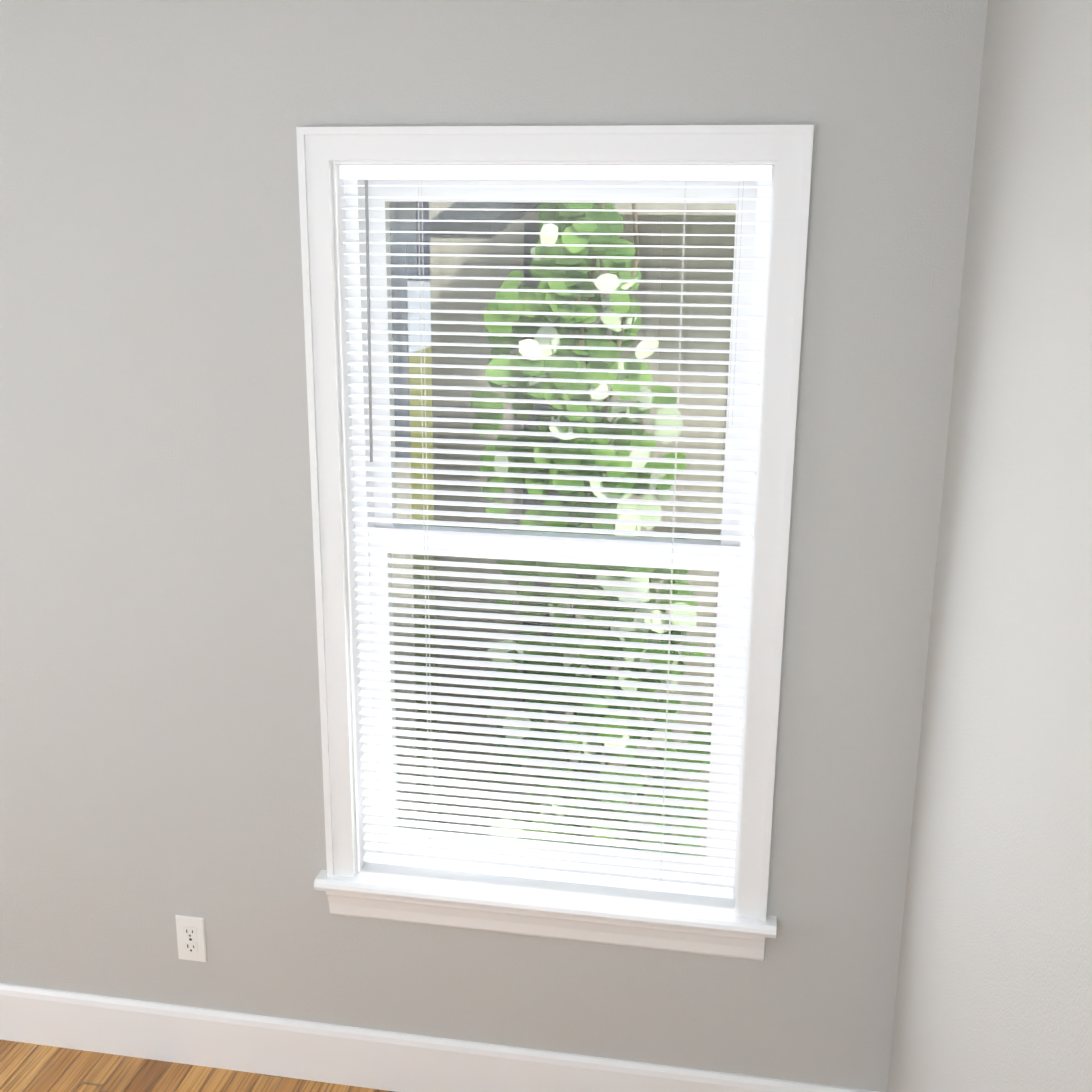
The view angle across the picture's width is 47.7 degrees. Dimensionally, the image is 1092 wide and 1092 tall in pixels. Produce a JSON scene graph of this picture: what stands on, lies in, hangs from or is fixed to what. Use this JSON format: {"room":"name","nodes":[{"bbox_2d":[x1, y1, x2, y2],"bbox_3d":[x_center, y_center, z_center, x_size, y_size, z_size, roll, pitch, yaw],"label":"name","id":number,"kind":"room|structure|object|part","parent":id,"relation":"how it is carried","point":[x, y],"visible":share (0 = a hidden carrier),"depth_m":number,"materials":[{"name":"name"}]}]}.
{"room":"empty room","nodes":[
{"label":"empty room","id":0,"kind":"room"},
{"bbox_2d":[0,1039,393,1091],"bbox_3d":[-1.452,1.831,0.923,3.970,0.120,4.720,3,15,10],"label":"floor","id":1,"kind":"structure","parent":0,"point":[27,1067],"depth_m":2.91,"materials":[{"name":"brown wood"}]},
{"bbox_2d":[0,0,987,1091],"bbox_3d":[-0.961,-0.002,2.745,3.810,2.500,0.160,3,15,10],"label":"wall","id":2,"kind":"structure","parent":0,"point":[159,726],"depth_m":2.52,"materials":[{"name":"grey paint"}]},
{"bbox_2d":[175,915,206,961],"bbox_3d":[-0.826,0.914,2.873,0.070,0.114,0.008,3,15,10],"label":"electrical outlet","id":3,"kind":"object","parent":2,"relation":"attached to","point":[191,938],"visible":1,"depth_m":2.87,"materials":[{"name":"white plastic"}]},
{"bbox_2d":[0,983,876,1091],"bbox_3d":[-1.065,1.153,2.975,3.650,0.148,0.016,3,15,10],"label":"baseboard","id":4,"kind":"structure","parent":2,"relation":"attached to","point":[335,1054],"depth_m":2.87,"materials":[{"name":"white wood"}]},
{"bbox_2d":[296,125,813,960],"bbox_3d":[0.009,0.021,2.561,1.004,1.681,0.240,3,15,10],"label":"window","id":5,"kind":"structure","parent":2,"relation":"in","point":[350,881],"depth_m":2.49,"materials":[{"name":"white"}]},
{"bbox_2d":[339,165,771,897],"bbox_3d":[0.002,0.006,2.510,0.822,1.490,0.038,3,15,10],"label":"window blind","id":6,"kind":"object","parent":5,"relation":"attached to","point":[685,173],"visible":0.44,"depth_m":2.55,"materials":[{"name":"white plastic"}]},
{"bbox_3d":[0.013,-0.002,2.577,0.830,1.513,0.096,3,15,10],"label":"window sash","id":7,"kind":"part","parent":5,"relation":"part of","materials":[{"name":"white plastic"}]},
{"bbox_3d":[0.013,-0.007,2.576,0.698,1.372,0.046,3,15,10],"label":"window glass","id":8,"kind":"part","parent":5,"relation":"part of","materials":[{"name":"clear glass"}]},
{"bbox_2d":[887,0,1091,1091],"bbox_3d":[0.419,0.685,0.191,0.160,2.500,4.560,3,15,10],"label":"wall","id":9,"kind":"structure","parent":0,"point":[994,988],"depth_m":1.64,"materials":[{"name":"grey paint"}]},
{"label":"outside","id":10,"kind":"structure","parent":0,"visible":0},
{"bbox_2d":[409,347,438,830],"bbox_3d":[-27.101,-7.436,37.064,180.000,0.300,180.000,3,15,10],"label":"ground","id":11,"kind":"structure","parent":10,"point":[418,402],"depth_m":10.17,"materials":[{"name":"green plant"}]},
{"bbox_2d":[390,229,417,828],"bbox_3d":[-2.389,0.037,4.460,3.915,2.325,0.158,3,15,10],"label":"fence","id":12,"kind":"object","parent":11,"relation":"on","point":[397,327],"depth_m":4.08,"materials":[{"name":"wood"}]},
{"bbox_2d":[407,279,430,352],"bbox_3d":[-51.067,-12.002,52.910,107.000,0.028,76.000,3,15,10],"label":"street","id":13,"kind":"structure","parent":11,"relation":"on","point":[415,304],"depth_m":30.63,"materials":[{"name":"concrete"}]},
{"bbox_2d":[389,202,429,280],"bbox_3d":[-55.966,-15.900,58.675,115.000,4.460,8.800,3,15,10],"label":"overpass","id":14,"kind":"object","parent":13,"relation":"on","point":[403,237],"depth_m":48.41,"materials":[{"name":"grey concrete"}]},
{"bbox_2d":[429,202,735,855],"bbox_3d":[2.243,-1.213,5.114,4.910,4.484,3.394,3,15,10],"label":"neighboring building","id":15,"kind":"structure","parent":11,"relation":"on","point":[645,252],"depth_m":4.30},
{"bbox_2d":[472,203,710,854],"bbox_3d":[0.172,0.004,3.960,0.810,2.690,0.246,3,15,10],"label":"tree","id":16,"kind":"object","parent":11,"relation":"on","point":[581,274],"depth_m":3.86,"materials":[{"name":"green plant"}]}
]}

